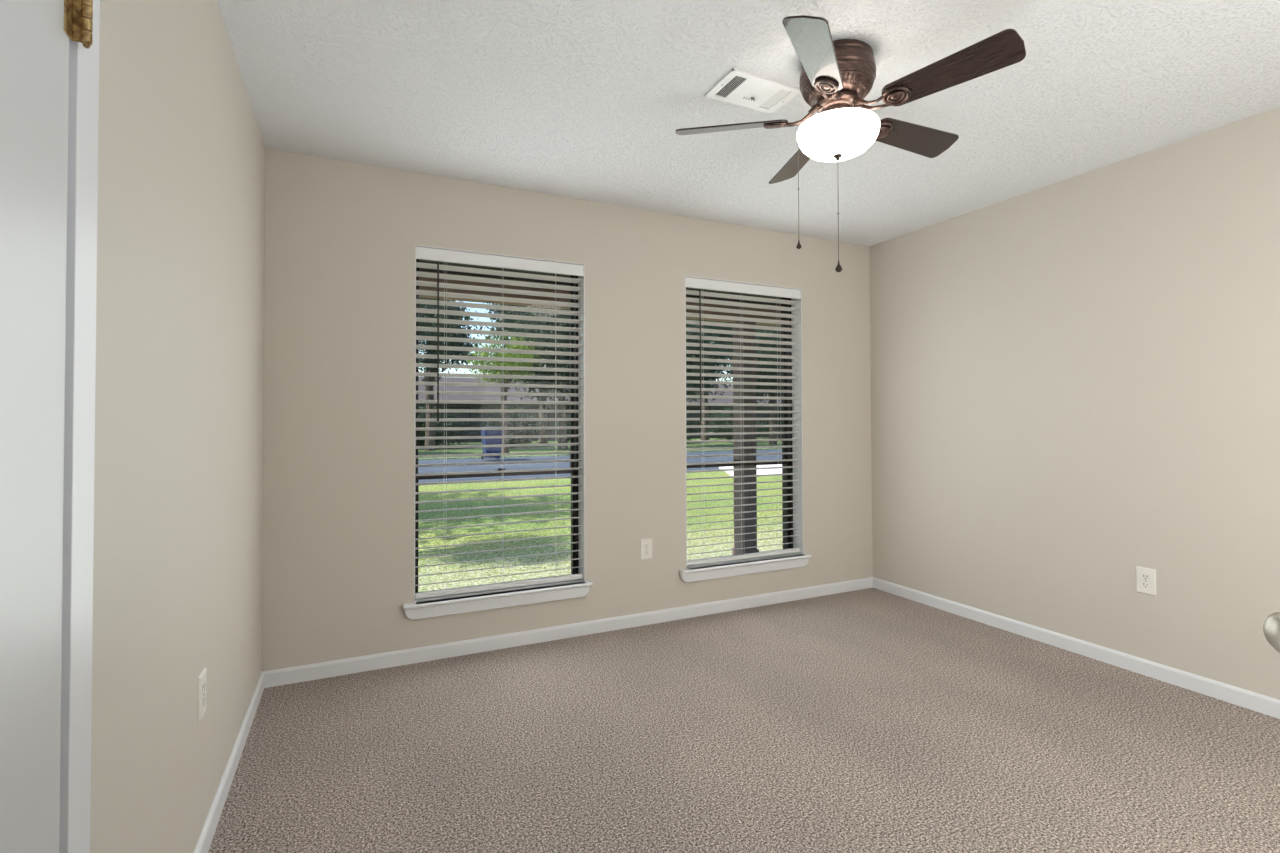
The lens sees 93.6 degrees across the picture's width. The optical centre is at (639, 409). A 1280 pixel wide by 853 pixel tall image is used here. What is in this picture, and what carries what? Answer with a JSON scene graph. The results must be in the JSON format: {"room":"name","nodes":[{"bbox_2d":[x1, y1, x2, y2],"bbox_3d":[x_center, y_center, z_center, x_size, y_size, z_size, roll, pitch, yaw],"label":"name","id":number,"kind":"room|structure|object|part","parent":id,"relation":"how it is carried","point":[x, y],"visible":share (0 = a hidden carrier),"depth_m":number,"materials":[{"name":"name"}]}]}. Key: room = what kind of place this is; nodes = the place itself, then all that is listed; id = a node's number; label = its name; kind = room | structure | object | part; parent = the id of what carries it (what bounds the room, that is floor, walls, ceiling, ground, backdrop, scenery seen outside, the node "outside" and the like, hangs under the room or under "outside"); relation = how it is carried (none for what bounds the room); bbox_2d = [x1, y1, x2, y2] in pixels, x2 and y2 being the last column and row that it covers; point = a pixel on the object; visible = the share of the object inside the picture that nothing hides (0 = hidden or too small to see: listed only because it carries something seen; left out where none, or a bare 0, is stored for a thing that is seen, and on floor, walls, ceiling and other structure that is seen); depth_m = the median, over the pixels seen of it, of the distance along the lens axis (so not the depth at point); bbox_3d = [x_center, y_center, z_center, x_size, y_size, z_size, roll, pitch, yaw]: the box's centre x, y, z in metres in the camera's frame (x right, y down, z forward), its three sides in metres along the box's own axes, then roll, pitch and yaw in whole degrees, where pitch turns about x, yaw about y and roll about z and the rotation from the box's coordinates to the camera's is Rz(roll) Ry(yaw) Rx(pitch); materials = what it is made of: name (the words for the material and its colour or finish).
{"room":"empty bedroom","nodes":[
{"label":"empty bedroom","id":0,"kind":"room"},
{"bbox_2d":[90,0,264,852],"bbox_3d":[-0.744,-0.013,0.514,0.150,2.440,4.804,0,-1,-25],"label":"wall","id":1,"kind":"structure","parent":0,"point":[179,380],"depth_m":1.38,"materials":[{"name":"beige paint"}]},
{"bbox_2d":[0,0,92,852],"bbox_3d":[-0.643,0.184,0.494,0.137,2.046,0.783,0,-1,-25],"label":"door","id":2,"kind":"structure","parent":1,"relation":"in","point":[35,35],"depth_m":0.76,"materials":[{"name":"grey paint"}]},
{"bbox_2d":[59,0,99,852],"bbox_3d":[-0.643,0.140,0.494,0.016,2.133,0.957,0,-1,-25],"label":"trim","id":3,"kind":"structure","parent":1,"relation":"attached to","point":[83,100],"depth_m":0.87,"materials":[{"name":"white paint"}]},
{"bbox_2d":[197,667,206,723],"bbox_3d":[-1.190,0.775,1.636,0.008,0.121,0.077,0,-1,-25],"label":"wall outlet","id":4,"kind":"object","parent":1,"relation":"attached to","point":[202,679],"visible":1,"depth_m":1.62,"materials":[{"name":"white plastic"}]},
{"bbox_2d":[202,696,205,707],"bbox_3d":[-1.188,0.795,1.637,0.002,0.025,0.034,0,-1,-25],"label":"receptacle","id":5,"kind":"object","parent":4,"relation":"attached to","point":[203,697],"depth_m":1.64,"materials":[{"name":"grey plastic"}]},
{"bbox_2d":[202,681,205,692],"bbox_3d":[-1.188,0.756,1.637,0.002,0.025,0.034,0,-1,-25],"label":"receptacle","id":6,"kind":"object","parent":4,"relation":"attached to","point":[203,682],"depth_m":1.64,"materials":[{"name":"grey plastic"}]},
{"bbox_2d":[194,671,263,852],"bbox_3d":[-0.962,1.183,1.153,0.012,0.072,3.424,0,-1,-25],"label":"baseboard","id":7,"kind":"structure","parent":1,"relation":"attached to","point":[209,828],"depth_m":1.94,"materials":[{"name":"white paint"}]},
{"bbox_2d":[262,148,872,670],"bbox_3d":[-0.067,0.035,3.601,4.013,2.440,0.200,0,-1,-25],"label":"wall","id":8,"kind":"structure","parent":0,"point":[341,237],"depth_m":3.14,"materials":[{"name":"beige paint"}]},
{"bbox_2d":[403,245,592,619],"bbox_3d":[-0.758,0.105,3.242,0.976,1.857,0.244,0,-1,-25],"label":"window","id":9,"kind":"structure","parent":8,"relation":"in","point":[429,607],"depth_m":3.25,"materials":[{"name":"white paint"}]},
{"bbox_3d":[-0.785,-0.220,3.333,0.862,1.160,0.022,0,-1,-25],"label":"sash","id":10,"kind":"part","parent":9,"relation":"part of","materials":[{"name":"clear glass"}]},
{"bbox_3d":[-0.771,0.648,3.295,0.862,0.626,0.022,0,-1,-25],"label":"sash","id":11,"kind":"part","parent":9,"relation":"part of","materials":[{"name":"brown metal"}]},
{"bbox_2d":[415,246,583,598],"bbox_3d":[-0.733,0.067,3.220,0.888,1.770,0.076,0,-1,-25],"label":"window blind","id":12,"kind":"object","parent":9,"relation":"attached to","point":[424,253],"visible":0.95,"depth_m":3.21,"materials":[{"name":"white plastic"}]},
{"bbox_3d":[-1.005,0.078,3.103,0.002,1.716,0.057,0,-1,-6],"label":"ladder cord","id":13,"kind":"part","parent":12,"relation":"part of","materials":[{"name":"white fabric"}]},
{"bbox_3d":[-0.734,0.936,3.216,0.884,0.030,0.052,0,-1,-25],"label":"rail","id":14,"kind":"part","parent":12,"relation":"part of","materials":[{"name":"white plastic"}]},
{"bbox_3d":[-0.738,0.080,3.230,0.002,1.716,0.057,0,-1,-6],"label":"ladder cord","id":15,"kind":"part","parent":12,"relation":"part of","materials":[{"name":"white fabric"}]},
{"bbox_3d":[-0.470,0.081,3.356,0.002,1.716,0.057,0,-1,-6],"label":"ladder cord","id":16,"kind":"part","parent":12,"relation":"part of","materials":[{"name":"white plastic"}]},
{"bbox_3d":[-0.785,-0.220,3.333,0.838,1.150,0.004,0,-1,-25],"label":"glass pane","id":17,"kind":"part","parent":9,"relation":"part of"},
{"bbox_2d":[263,577,872,687],"bbox_3d":[-0.018,1.218,3.486,3.713,0.072,0.012,0,-1,-25],"label":"baseboard","id":18,"kind":"structure","parent":8,"relation":"attached to","point":[290,675],"depth_m":3.22,"materials":[{"name":"white paint"}]},
{"bbox_2d":[640,538,651,559],"bbox_3d":[0.038,0.816,3.522,0.077,0.121,0.008,0,-1,-25],"label":"wall outlet","id":19,"kind":"object","parent":8,"relation":"attached to","point":[645,544],"visible":1,"depth_m":3.52,"materials":[{"name":"white plastic"}]},
{"bbox_2d":[679,276,810,581],"bbox_3d":[0.642,0.112,3.904,0.978,1.857,0.244,0,-1,-25],"label":"window","id":20,"kind":"structure","parent":8,"relation":"in","point":[707,571],"depth_m":4.06,"materials":[{"name":"white paint"}]},
{"bbox_3d":[0.615,-0.213,3.995,0.864,1.160,0.022,0,-1,-25],"label":"sash","id":21,"kind":"part","parent":20,"relation":"part of","materials":[{"name":"brown metal"}]},
{"bbox_3d":[0.629,0.654,3.956,0.864,0.626,0.022,0,-1,-25],"label":"sash","id":22,"kind":"part","parent":20,"relation":"part of","materials":[{"name":"clear glass"}]},
{"bbox_3d":[0.622,0.098,3.977,0.896,1.822,0.095,0,-1,-25],"label":"frame","id":23,"kind":"part","parent":20,"relation":"part of","materials":[{"name":"brown metal"}]},
{"bbox_2d":[686,277,800,565],"bbox_3d":[0.667,0.073,3.882,0.890,1.770,0.076,0,-1,-25],"label":"window blind","id":24,"kind":"object","parent":20,"relation":"attached to","point":[698,283],"visible":0.89,"depth_m":3.88,"materials":[{"name":"white plastic"}]},
{"bbox_3d":[0.394,0.085,3.764,0.002,1.716,0.057,0,-1,-6],"label":"ladder cord","id":25,"kind":"part","parent":24,"relation":"part of","materials":[{"name":"white fabric"}]},
{"bbox_3d":[0.662,0.086,3.891,0.002,1.716,0.057,0,-1,-6],"label":"ladder cord","id":26,"kind":"part","parent":24,"relation":"part of","materials":[{"name":"white fabric"}]},
{"bbox_3d":[0.666,0.943,3.878,0.886,0.030,0.052,0,-1,-25],"label":"rail","id":27,"kind":"part","parent":24,"relation":"part of","materials":[{"name":"white plastic"}]},
{"bbox_3d":[0.931,0.087,4.019,0.002,1.716,0.057,0,-1,-6],"label":"ladder cord","id":28,"kind":"part","parent":24,"relation":"part of","materials":[{"name":"white fabric"}]},
{"bbox_2d":[208,588,1279,852],"bbox_3d":[0.964,1.277,1.409,4.013,0.120,5.004,0,-1,-25],"label":"floor","id":29,"kind":"structure","parent":0,"point":[869,720],"depth_m":2.18,"materials":[{"name":"carpet"}]},
{"bbox_2d":[216,0,1279,245],"bbox_3d":[0.956,-1.283,1.451,4.013,0.120,5.004,0,-1,-25],"label":"ceiling","id":30,"kind":"structure","parent":0,"point":[578,99],"depth_m":2.28,"materials":[{"name":"white paint"}]},
{"bbox_2d":[705,68,799,113],"bbox_3d":[0.429,-1.200,2.277,0.312,0.016,0.188,0,-1,-25],"label":"ceiling vent","id":31,"kind":"object","parent":30,"relation":"in","point":[738,87],"visible":0.98,"depth_m":2.27,"materials":[{"name":"white metal"}]},
{"bbox_2d":[675,15,1025,271],"bbox_3d":[0.724,-0.842,2.087,1.045,0.740,1.098,0,-1,-25],"label":"ceiling fan","id":32,"kind":"object","parent":30,"relation":"hanging from","point":[836,76],"visible":1,"depth_m":1.96,"materials":[{"name":"brown wood"}]},
{"bbox_3d":[0.324,-1.008,2.143,0.398,0.006,0.125,0,17,11],"label":"blade","id":33,"kind":"part","parent":32,"relation":"part of","materials":[{"name":"brown wood"}]},
{"bbox_3d":[0.636,-1.004,2.434,0.125,0.006,0.398,-18,1,-7],"label":"blade","id":34,"kind":"part","parent":32,"relation":"part of","materials":[{"name":"brown wood"}]},
{"bbox_3d":[0.587,-0.790,2.050,0.099,0.436,0.006,0,-1,-1],"label":"pull chain","id":35,"kind":"part","parent":32,"relation":"part of","materials":[{"name":"silver metal"}]},
{"bbox_3d":[0.515,-1.027,1.748,0.125,0.006,0.398,19,8,26],"label":"blade","id":36,"kind":"part","parent":32,"relation":"part of","materials":[{"name":"wood"}]},
{"bbox_3d":[0.682,-0.684,2.067,0.005,0.354,0.005,-1,-1,42],"label":"pull chain","id":37,"kind":"part","parent":32,"relation":"part of","materials":[{"name":"silver metal"}]},
{"bbox_3d":[0.681,-0.924,2.071,0.273,0.097,0.273,0,-1,-25],"label":"lamp shade","id":38,"kind":"part","parent":32,"relation":"part of","materials":[{"name":"white glass"}]},
{"bbox_3d":[1.009,-1.010,2.230,0.398,0.006,0.125,0,-19,-26],"label":"blade","id":39,"kind":"part","parent":32,"relation":"part of","materials":[{"name":"brown wood"}]},
{"bbox_3d":[0.923,-1.010,1.801,0.125,0.006,0.398,24,-16,-39],"label":"blade","id":40,"kind":"part","parent":32,"relation":"part of","materials":[{"name":"brown wood"}]},
{"bbox_2d":[869,107,1279,699],"bbox_3d":[2.749,0.003,2.165,0.150,2.440,4.804,0,-1,-25],"label":"wall","id":41,"kind":"structure","parent":0,"point":[1075,381],"depth_m":2.97,"materials":[{"name":"beige paint"}]},
{"bbox_2d":[873,577,1279,718],"bbox_3d":[2.385,1.198,2.735,0.012,0.072,3.424,0,-1,-25],"label":"baseboard","id":42,"kind":"structure","parent":41,"relation":"attached to","point":[1270,706],"depth_m":2.95,"materials":[{"name":"white paint"}]},
{"bbox_2d":[1136,566,1156,595],"bbox_3d":[2.357,0.796,2.801,0.008,0.121,0.077,0,-1,-25],"label":"wall outlet","id":43,"kind":"object","parent":41,"relation":"attached to","point":[1145,577],"visible":1,"depth_m":2.80,"materials":[{"name":"white plastic"}]},
{"bbox_2d":[1141,582,1149,587],"bbox_3d":[2.355,0.816,2.799,0.002,0.025,0.034,0,-1,-25],"label":"receptacle","id":44,"kind":"object","parent":43,"relation":"attached to","point":[1143,584],"depth_m":2.80,"materials":[{"name":"grey plastic"}]},
{"bbox_2d":[1141,574,1149,579],"bbox_3d":[2.355,0.777,2.800,0.002,0.025,0.034,0,-1,-25],"label":"receptacle","id":45,"kind":"object","parent":43,"relation":"attached to","point":[1143,576],"depth_m":2.80,"materials":[{"name":"grey plastic"}]},
{"bbox_3d":[1.465,-0.022,0.361,3.713,2.440,0.120,0,-1,-25],"label":"wall","id":46,"kind":"structure","parent":0,"visible":0},
{"bbox_2d":[1263,612,1279,652],"bbox_3d":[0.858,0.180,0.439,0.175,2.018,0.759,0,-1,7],"label":"door knob","id":47,"kind":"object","parent":46,"relation":"in","point":[1271,627],"depth_m":0.77,"materials":[{"name":"grey metal"}]},
{"label":"outside","id":48,"kind":"structure","parent":0,"visible":0},
{"bbox_2d":[418,471,782,591],"bbox_3d":[5.162,1.684,12.461,100.000,0.300,8.330,0,-1,-25],"label":"lawn","id":49,"kind":"structure","parent":48,"point":[505,484],"depth_m":7.46,"materials":[{"name":"green plant"}]},
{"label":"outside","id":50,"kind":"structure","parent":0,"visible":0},
{"bbox_2d":[719,464,781,475],"bbox_3d":[5.027,1.729,16.417,7.091,0.340,2.840,0,-1,-21],"label":"driveway","id":51,"kind":"structure","parent":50,"point":[759,471],"depth_m":15.37,"materials":[{"name":"concrete"}]},
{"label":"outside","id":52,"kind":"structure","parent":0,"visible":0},
{"bbox_2d":[419,271,780,325],"bbox_3d":[0.399,-0.933,5.482,11.800,0.165,0.180,0,-1,-25],"label":"beam","id":53,"kind":"structure","parent":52,"point":[420,278],"depth_m":4.81,"materials":[{"name":"brown wood"}]},
{"bbox_2d":[419,261,780,305],"bbox_3d":[1.774,-2.085,2.701,12.500,2.160,6.900,0,-1,-25],"label":"porch roof","id":54,"kind":"structure","parent":53,"relation":"on","point":[420,269],"depth_m":4.74,"materials":[{"name":"black"}]},
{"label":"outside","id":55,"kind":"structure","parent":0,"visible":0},
{"bbox_3d":[0.490,1.554,4.797,11.000,0.300,1.536,0,-1,-25],"label":"porch slab","id":56,"kind":"object","parent":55,"visible":0},
{"bbox_2d":[732,321,758,554],"bbox_3d":[0.999,0.285,5.733,0.186,2.265,0.186,0,-1,-25],"label":"porch post","id":57,"kind":"object","parent":56,"relation":"on","point":[739,523],"visible":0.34,"depth_m":5.67,"materials":[{"name":"brown wood"}]},
{"bbox_3d":[1.003,1.367,5.716,0.186,0.100,0.186,0,-1,-25],"label":"post","id":58,"kind":"part","parent":57,"relation":"part of","materials":[{"name":"brown wood"}]},
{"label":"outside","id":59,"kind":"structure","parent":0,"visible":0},
{"bbox_2d":[418,449,781,482],"bbox_3d":[1.433,1.845,20.348,100.000,0.300,8.780,0,-1,-25],"label":"street","id":60,"kind":"structure","parent":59,"point":[464,468],"depth_m":18.54,"materials":[{"name":"grey asphalt"}]},
{"bbox_2d":[481,430,502,458],"bbox_3d":[-5.057,1.133,20.514,0.680,1.130,0.865,0,-1,-25],"label":"wheelie bin","id":61,"kind":"object","parent":60,"relation":"on","point":[493,441],"visible":0.57,"depth_m":20.21,"materials":[{"name":"blue plastic"}]},
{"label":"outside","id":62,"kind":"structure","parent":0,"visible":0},
{"bbox_2d":[418,437,781,459],"bbox_3d":[-6.137,2.301,48.057,150.000,0.300,47.800,0,-1,-25],"label":"verge","id":63,"kind":"structure","parent":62,"point":[478,450],"depth_m":27.73,"materials":[{"name":"green plant"}]},
{"bbox_2d":[418,404,477,448],"bbox_3d":[-10.302,0.819,28.410,5.126,2.411,2.754,0,-1,-9],"label":"shrub","id":64,"kind":"object","parent":63,"relation":"on","point":[438,433],"visible":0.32,"depth_m":28.17,"materials":[{"name":"green plant"}]},
{"bbox_2d":[418,298,483,450],"bbox_3d":[-9.268,-2.266,26.872,4.586,8.373,4.804,0,-1,13],"label":"shade tree","id":65,"kind":"object","parent":63,"relation":"on","point":[431,433],"visible":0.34,"depth_m":26.65,"materials":[{"name":"green plant"}]},
{"bbox_2d":[464,329,545,452],"bbox_3d":[-5.282,-0.713,23.728,2.895,5.140,3.021,-1,-1,26],"label":"shade tree","id":66,"kind":"object","parent":63,"relation":"on","point":[519,347],"visible":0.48,"depth_m":23.48,"materials":[{"name":"green plant"}]},
{"bbox_2d":[477,404,544,447],"bbox_3d":[-6.495,0.839,30.325,2.754,2.411,5.126,0,-1,9],"label":"shrub","id":67,"kind":"object","parent":63,"relation":"on","point":[510,415],"visible":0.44,"depth_m":29.87,"materials":[{"name":"green plant"}]},
{"bbox_2d":[477,303,547,443],"bbox_3d":[-5.572,-4.179,34.285,6.416,12.415,7.753,-1,-1,43],"label":"shade tree","id":68,"kind":"object","parent":63,"relation":"on","point":[544,406],"visible":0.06,"depth_m":33.55,"materials":[{"name":"green plant"}]},
{"bbox_2d":[497,306,569,449],"bbox_3d":[-3.675,-1.816,27.225,5.631,7.452,5.699,0,-1,-16],"label":"shade tree","id":69,"kind":"object","parent":63,"relation":"on","point":[538,331],"visible":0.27,"depth_m":26.23,"materials":[{"name":"green plant"}]},
{"bbox_2d":[549,413,569,442],"bbox_3d":[-2.432,0.859,32.358,5.126,2.411,2.754,-1,-1,27],"label":"shrub","id":70,"kind":"object","parent":63,"relation":"on","point":[568,422],"visible":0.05,"depth_m":32.56,"materials":[{"name":"green plant"}]},
{"bbox_2d":[418,376,781,441],"bbox_3d":[-1.680,-0.027,45.670,33.600,4.250,9.600,0,-1,-25],"label":"house","id":71,"kind":"structure","parent":63,"relation":"on","point":[443,379],"depth_m":38.82,"materials":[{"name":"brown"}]},
{"bbox_3d":[-11.061,0.406,36.730,1.240,0.990,0.030,0,-1,-25],"label":"house pane","id":72,"kind":"part","parent":71,"relation":"part of","materials":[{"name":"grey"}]},
{"bbox_3d":[-6.541,0.427,38.867,1.240,0.990,0.030,0,-1,-25],"label":"house pane","id":73,"kind":"part","parent":71,"relation":"part of","materials":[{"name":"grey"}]},
{"bbox_3d":[4.308,0.477,43.996,1.240,0.990,0.030,0,-1,-25],"label":"house pane","id":74,"kind":"part","parent":71,"relation":"part of","materials":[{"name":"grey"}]},
{"bbox_2d":[686,413,703,440],"bbox_3d":[1.665,0.875,34.110,2.754,2.411,5.126,-1,-1,45],"label":"shrub","id":75,"kind":"object","parent":63,"relation":"on","point":[688,430],"visible":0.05,"depth_m":34.29,"materials":[{"name":"green plant"}]},
{"bbox_2d":[686,319,732,407],"bbox_3d":[1.976,-1.800,29.287,5.699,7.452,5.631,0,-1,0],"label":"shade tree","id":76,"kind":"object","parent":63,"relation":"on","point":[713,371],"visible":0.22,"depth_m":28.32,"materials":[{"name":"green plant"}]},
{"bbox_2d":[701,320,732,439],"bbox_3d":[4.406,-4.036,38.828,6.416,12.216,7.753,0,-1,-32],"label":"shade tree","id":77,"kind":"object","parent":63,"relation":"on","point":[703,422],"visible":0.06,"depth_m":38.55,"materials":[{"name":"green plant"}]},
{"bbox_2d":[704,407,763,439],"bbox_3d":[5.484,0.892,35.917,2.754,2.411,5.126,0,-1,-27],"label":"shrub","id":78,"kind":"object","parent":63,"relation":"on","point":[718,415],"visible":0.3,"depth_m":35.60,"materials":[{"name":"green plant"}]},
{"bbox_2d":[725,324,781,444],"bbox_3d":[7.346,-1.765,32.425,5.631,7.452,5.699,0,-1,15],"label":"shade tree","id":79,"kind":"object","parent":63,"relation":"on","point":[770,394],"visible":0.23,"depth_m":31.48,"materials":[{"name":"green plant"}]},
{"bbox_2d":[757,408,781,438],"bbox_3d":[9.441,0.914,37.971,5.126,2.411,2.754,0,-1,-10],"label":"shrub","id":80,"kind":"object","parent":63,"relation":"on","point":[778,415],"visible":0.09,"depth_m":37.47,"materials":[{"name":"green plant"}]},
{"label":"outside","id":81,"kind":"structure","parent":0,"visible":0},
{"bbox_2d":[434,471,717,484],"bbox_3d":[3.346,1.723,16.304,100.000,0.300,0.170,0,-1,-25],"label":"curb","id":82,"kind":"object","parent":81,"point":[713,471],"depth_m":13.39,"materials":[{"name":"concrete"}]}
]}

